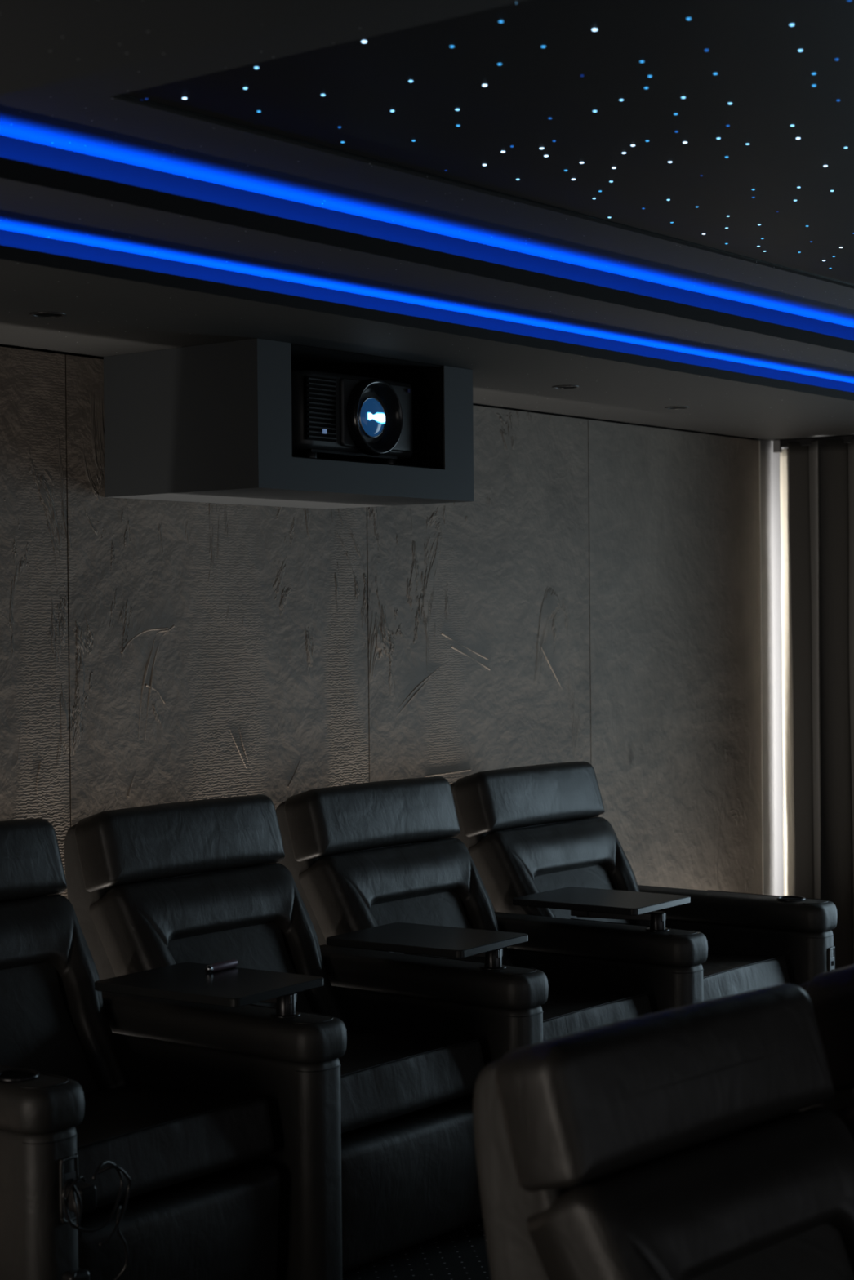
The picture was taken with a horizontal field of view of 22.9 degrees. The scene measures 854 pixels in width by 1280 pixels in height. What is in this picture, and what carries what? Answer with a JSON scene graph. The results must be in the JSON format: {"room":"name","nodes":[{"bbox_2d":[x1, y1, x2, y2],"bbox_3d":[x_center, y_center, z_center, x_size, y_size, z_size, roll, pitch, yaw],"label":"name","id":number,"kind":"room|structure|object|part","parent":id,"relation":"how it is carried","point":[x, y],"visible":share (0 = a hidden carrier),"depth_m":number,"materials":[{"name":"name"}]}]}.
{"room":"home theater","nodes":[
{"label":"home theater","id":0,"kind":"room"},
{"bbox_2d":[0,345,762,898],"bbox_3d":[-1.362,0.184,5.051,0.143,2.950,8.540,0,1,38],"label":"wall","id":1,"kind":"structure","parent":0,"point":[595,598],"depth_m":6.56,"materials":[{"name":"grey"}]},
{"bbox_3d":[-1.312,0.363,5.017,0.020,2.193,1.216,0,1,38],"label":"wall panel","id":2,"kind":"part","parent":1,"relation":"part of","materials":[{"name":"paint"}]},
{"bbox_3d":[-0.559,0.347,5.977,0.021,2.193,1.216,0,1,38],"label":"wall panel","id":3,"kind":"part","parent":1,"relation":"part of","materials":[{"name":"paint"}]},
{"bbox_2d":[103,337,473,509],"bbox_3d":[-0.362,-0.571,5.770,0.552,0.372,0.894,0,1,38],"label":"housing","id":4,"kind":"object","parent":1,"relation":"attached to","point":[211,423],"visible":0.86,"depth_m":5.48,"materials":[{"name":"grey paint"}]},
{"bbox_2d":[291,369,412,464],"bbox_3d":[-0.328,-0.592,5.791,0.486,0.239,0.492,0,1,38],"label":"projector","id":5,"kind":"object","parent":4,"relation":"in","point":[340,416],"visible":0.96,"depth_m":5.60,"materials":[{"name":"grey plastic"}]},
{"bbox_2d":[304,375,337,442],"bbox_3d":[-0.278,-0.605,5.524,0.013,0.166,0.115,0,1,38],"label":"vent","id":6,"kind":"object","parent":5,"relation":"attached to","point":[320,391],"depth_m":5.52,"materials":[{"name":"black plastic"}]},
{"bbox_3d":[-0.341,-0.499,5.776,0.380,0.010,0.360,0,1,38],"label":"plate","id":7,"kind":"part","parent":5,"relation":"part of","materials":[{"name":"black metal"}]},
{"bbox_3d":[-0.143,-0.599,5.670,0.013,0.105,0.105,0,1,38],"label":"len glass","id":8,"kind":"part","parent":5,"relation":"part of","materials":[{"name":"blue glass"}]},
{"bbox_3d":[0.194,0.330,6.938,0.021,2.193,1.216,0,1,38],"label":"wall panel","id":9,"kind":"part","parent":1,"relation":"part of","materials":[{"name":"paint"}]},
{"bbox_3d":[0.945,0.314,7.899,0.018,2.193,1.216,0,1,38],"label":"wall panel","id":10,"kind":"part","parent":1,"relation":"part of","materials":[{"name":"paint"}]},
{"bbox_2d":[759,440,763,894],"bbox_3d":[1.290,0.306,8.404,0.102,2.193,0.005,0,1,38],"label":"trim","id":11,"kind":"structure","parent":1,"relation":"attached to","point":[759,441],"depth_m":8.37,"materials":[{"name":"grey"}]},
{"bbox_2d":[754,439,787,896],"bbox_3d":[1.411,0.125,8.597,0.134,2.950,0.452,0,1,38],"label":"light strip","id":12,"kind":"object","parent":1,"relation":"attached to","point":[771,545],"depth_m":8.45,"materials":[{"name":"grey plastic"}]},
{"bbox_2d":[342,1218,491,1279],"bbox_3d":[1.840,1.576,2.847,7.820,0.250,8.610,0,1,38],"label":"floor","id":13,"kind":"structure","parent":0,"point":[460,1253],"depth_m":4.91,"materials":[{"name":"black carpet"}]},
{"bbox_2d":[0,817,346,1279],"bbox_3d":[-0.827,0.940,4.592,0.977,1.029,0.928,0,1,38],"label":"recliner","id":14,"kind":"object","parent":13,"relation":"on","point":[220,1110],"visible":0.98,"depth_m":4.58,"materials":[{"name":"black leather"}]},
{"bbox_3d":[-0.984,1.193,4.226,0.754,0.533,0.122,0,1,38],"label":"armrest","id":15,"kind":"part","parent":14,"relation":"part of","materials":[{"name":"black leather"}]},
{"bbox_3d":[-0.957,0.904,4.713,0.249,0.364,0.453,0,1,38],"label":"lumbar panel","id":16,"kind":"part","parent":14,"relation":"part of","materials":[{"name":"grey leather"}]},
{"bbox_2d":[63,1170,75,1185],"bbox_3d":[-0.683,1.043,4.008,0.016,0.064,0.030,0,1,38],"label":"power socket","id":17,"kind":"object","parent":14,"relation":"attached to","point":[68,1175],"depth_m":4.00,"materials":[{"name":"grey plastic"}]},
{"bbox_2d":[62,1267,89,1279],"bbox_3d":[-0.667,1.230,3.956,0.052,0.102,0.090,0,1,28],"label":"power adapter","id":18,"kind":"object","parent":14,"relation":"attached to","point":[78,1273],"visible":1,"depth_m":3.96,"materials":[{"name":"black plastic"}]},
{"bbox_2d":[62,1160,131,1279],"bbox_3d":[-0.634,1.112,3.962,0.085,0.267,0.167,0,1,38],"label":"charging cable","id":19,"kind":"object","parent":14,"relation":"attached to","point":[79,1198],"visible":1,"depth_m":3.94,"materials":[{"name":"black plastic"}]},
{"bbox_2d":[74,1085,273,1208],"bbox_3d":[-0.710,1.060,4.495,0.534,0.145,0.616,0,1,38],"label":"seat cushion","id":20,"kind":"object","parent":14,"relation":"on","point":[162,1138],"depth_m":4.39,"materials":[{"name":"black leather"}]},
{"bbox_2d":[204,959,238,973],"bbox_3d":[-0.469,0.744,4.808,0.018,0.018,0.106,0,1,32],"label":"tube","id":21,"kind":"object","parent":14,"relation":"on","point":[231,963],"visible":1,"depth_m":4.80,"materials":[{"name":"grey metal"}]},
{"bbox_3d":[-0.505,1.183,4.837,0.754,0.533,0.122,0,1,38],"label":"armrest","id":22,"kind":"part","parent":14,"relation":"part of","materials":[{"name":"black leather"}]},
{"bbox_3d":[-0.418,0.790,4.728,0.270,0.034,0.048,0,1,24],"label":"swing arm","id":23,"kind":"part","parent":14,"relation":"part of","materials":[{"name":"black metal"}]},
{"bbox_3d":[-0.313,0.806,4.681,0.044,0.046,0.044,0,1,38],"label":"pivot post","id":24,"kind":"part","parent":14,"relation":"part of","materials":[{"name":"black metal"}]},
{"bbox_3d":[-0.313,0.831,4.681,0.066,0.004,0.066,-1,1,-29],"label":"pivot plate","id":25,"kind":"part","parent":14,"relation":"part of","materials":[{"name":"black metal"}]},
{"bbox_2d":[63,794,548,1272],"bbox_3d":[-0.300,0.929,5.267,0.980,1.030,0.788,0,1,38],"label":"recliner","id":26,"kind":"object","parent":13,"relation":"on","point":[203,882],"visible":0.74,"depth_m":5.21,"materials":[{"name":"black leather"}]},
{"bbox_3d":[-0.477,0.894,5.325,0.249,0.365,0.454,0,1,38],"label":"lumbar panel","id":27,"kind":"part","parent":26,"relation":"part of","materials":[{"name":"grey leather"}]},
{"bbox_2d":[337,1031,484,1133],"bbox_3d":[-0.231,1.050,5.106,0.534,0.145,0.616,0,1,38],"label":"seat cushion","id":28,"kind":"object","parent":26,"relation":"on","point":[384,1077],"depth_m":4.98,"materials":[{"name":"black leather"}]},
{"bbox_3d":[-0.026,1.173,5.449,0.754,0.533,0.122,0,1,38],"label":"armrest","id":29,"kind":"part","parent":26,"relation":"part of","materials":[{"name":"black leather"}]},
{"bbox_3d":[0.061,0.779,5.339,0.270,0.034,0.048,0,1,24],"label":"swing arm","id":30,"kind":"part","parent":26,"relation":"part of","materials":[{"name":"black metal"}]},
{"bbox_3d":[0.166,0.796,5.292,0.044,0.046,0.044,0,1,38],"label":"pivot post","id":31,"kind":"part","parent":26,"relation":"part of","materials":[{"name":"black metal"}]},
{"bbox_3d":[0.166,0.820,5.293,0.066,0.004,0.066,0,1,16],"label":"pivot plate","id":32,"kind":"part","parent":26,"relation":"part of","materials":[{"name":"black metal"}]},
{"bbox_2d":[275,776,707,1041],"bbox_3d":[0.203,0.918,5.908,0.980,1.029,0.864,0,1,38],"label":"recliner","id":33,"kind":"object","parent":13,"relation":"on","point":[362,855],"visible":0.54,"depth_m":5.90,"materials":[{"name":"black leather"}]},
{"bbox_3d":[0.002,0.884,5.936,0.249,0.364,0.453,0,1,38],"label":"lumbar panel","id":34,"kind":"part","parent":33,"relation":"part of","materials":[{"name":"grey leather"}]},
{"bbox_2d":[540,989,651,1041],"bbox_3d":[0.248,1.040,5.718,0.533,0.145,0.616,0,1,38],"label":"seat cushion","id":35,"kind":"object","parent":33,"relation":"on","point":[566,1012],"depth_m":5.62,"materials":[{"name":"black leather"}]},
{"bbox_3d":[0.454,1.163,6.060,0.754,0.533,0.122,0,1,38],"label":"armrest","id":36,"kind":"part","parent":33,"relation":"part of","materials":[{"name":"black leather"}]},
{"bbox_3d":[0.540,0.769,5.951,0.270,0.034,0.048,0,1,24],"label":"swing arm","id":37,"kind":"part","parent":33,"relation":"part of","materials":[{"name":"black metal"}]},
{"bbox_3d":[0.645,0.786,5.904,0.044,0.046,0.044,0,1,38],"label":"pivot post","id":38,"kind":"part","parent":33,"relation":"part of","materials":[{"name":"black metal"}]},
{"bbox_3d":[0.645,0.810,5.904,0.066,0.004,0.066,0,1,16],"label":"pivot plate","id":39,"kind":"part","parent":33,"relation":"part of","materials":[{"name":"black metal"}]},
{"bbox_2d":[449,761,837,1001],"bbox_3d":[0.657,0.908,6.487,0.978,1.030,0.781,0,1,38],"label":"recliner","id":40,"kind":"object","parent":13,"relation":"on","point":[526,830],"visible":0.37,"depth_m":6.48,"materials":[{"name":"black leather"}]},
{"bbox_3d":[0.481,0.873,6.548,0.249,0.364,0.453,0,1,38],"label":"lumbar panel","id":41,"kind":"part","parent":40,"relation":"part of","materials":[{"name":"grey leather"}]},
{"bbox_2d":[700,954,790,1001],"bbox_3d":[0.728,1.030,6.329,0.534,0.145,0.616,0,1,38],"label":"seat cushion","id":42,"kind":"object","parent":40,"relation":"on","point":[726,975],"depth_m":6.23,"materials":[{"name":"black leather"}]},
{"bbox_3d":[0.933,1.152,6.672,0.754,0.533,0.122,0,1,38],"label":"armrest","id":43,"kind":"part","parent":40,"relation":"part of","materials":[{"name":"black leather"}]},
{"bbox_2d":[830,956,834,970],"bbox_3d":[1.234,1.002,6.454,0.016,0.064,0.030,0,1,38],"label":"power socket","id":44,"kind":"object","parent":40,"relation":"attached to","point":[832,958],"depth_m":6.45,"materials":[{"name":"grey plastic"}]},
{"bbox_2d":[473,983,853,1279],"bbox_3d":[0.615,1.037,2.750,0.977,1.030,0.928,0,1,42],"label":"recliner","id":45,"kind":"object","parent":13,"relation":"on","point":[674,1144],"visible":1,"depth_m":2.85,"materials":[{"name":"black leather"}]},
{"bbox_3d":[0.494,1.001,2.879,0.248,0.364,0.453,0,1,42],"label":"lumbar panel","id":46,"kind":"part","parent":45,"relation":"part of","materials":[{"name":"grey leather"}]},
{"bbox_2d":[798,964,853,1139],"bbox_3d":[1.185,1.026,3.386,0.978,1.030,0.781,0,1,42],"label":"recliner","id":47,"kind":"object","parent":13,"relation":"on","point":[830,993],"visible":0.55,"depth_m":3.35,"materials":[{"name":"black leather"}]},
{"bbox_2d":[0,0,853,383],"bbox_3d":[2.185,-0.992,2.534,6.883,0.314,8.610,0,1,38],"label":"ceiling","id":48,"kind":"structure","parent":0,"point":[42,42],"depth_m":4.29,"materials":[{"name":"paint"}]},
{"bbox_2d":[0,134,853,340],"bbox_3d":[0.504,-0.913,5.536,0.003,0.090,5.960,0,1,38],"label":"led strip light","id":49,"kind":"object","parent":48,"relation":"attached to","point":[17,149],"depth_m":4.73,"materials":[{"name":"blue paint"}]},
{"bbox_2d":[0,156,853,352],"bbox_3d":[0.722,-0.869,5.620,0.004,0.036,5.560,0,1,38],"label":"trim","id":50,"kind":"structure","parent":48,"relation":"attached to","point":[10,169],"depth_m":4.54,"materials":[{"name":"black paint"}]},
{"bbox_2d":[118,0,853,285],"bbox_3d":[2.944,-0.981,4.132,4.841,0.016,5.118,0,1,38],"label":"ceiling panel","id":51,"kind":"object","parent":48,"relation":"attached to","point":[723,126],"visible":1,"depth_m":3.76,"materials":[{"name":"black"}]},
{"bbox_3d":[2.944,-0.975,4.132,4.840,0.004,5.118,0,1,38],"label":"edge trim","id":52,"kind":"part","parent":51,"relation":"part of","materials":[{"name":"black metal"}]},
{"bbox_2d":[0,258,853,440],"bbox_3d":[-0.813,-0.945,4.948,1.059,0.400,8.710,0,1,38],"label":"ceiling","id":53,"kind":"structure","parent":0,"point":[105,316],"depth_m":5.48,"materials":[{"name":"paint"}]},
{"bbox_2d":[29,311,66,318],"bbox_3d":[-0.865,-0.741,4.809,0.084,0.004,0.084,0,1,38],"label":"recessed light","id":54,"kind":"object","parent":53,"relation":"in","point":[38,314],"visible":1,"depth_m":4.81,"materials":[{"name":"black plastic"}]},
{"bbox_2d":[0,229,853,392],"bbox_3d":[0.296,-0.811,5.701,0.003,0.074,5.960,0,1,38],"label":"led strip light","id":55,"kind":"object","parent":53,"relation":"attached to","point":[8,238],"depth_m":5.15,"materials":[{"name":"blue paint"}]},
{"bbox_2d":[0,244,853,400],"bbox_3d":[0.332,-0.774,5.546,0.004,0.027,6.160,0,1,38],"label":"trim","id":56,"kind":"structure","parent":53,"relation":"attached to","point":[7,253],"depth_m":4.96,"materials":[{"name":"black paint"}]},
{"bbox_2d":[551,385,579,389],"bbox_3d":[0.421,-0.768,6.408,0.084,0.004,0.084,0,1,38],"label":"recessed light","id":57,"kind":"object","parent":53,"relation":"in","point":[562,387],"visible":1,"depth_m":6.40,"materials":[{"name":"black plastic"}]},
{"bbox_2d":[664,405,689,408],"bbox_3d":[0.838,-0.779,7.069,0.084,0.004,0.084,0,1,38],"label":"recessed light","id":58,"kind":"object","parent":53,"relation":"in","point":[673,406],"visible":1,"depth_m":7.06,"materials":[{"name":"black plastic"}]},
{"bbox_2d":[773,435,853,969],"bbox_3d":[1.835,0.296,8.060,1.152,2.187,0.131,0,1,38],"label":"velvet curtain","id":59,"kind":"object","parent":53,"relation":"hanging from","point":[816,474],"visible":0.9,"depth_m":8.26,"materials":[{"name":"grey fabric"}]}
]}

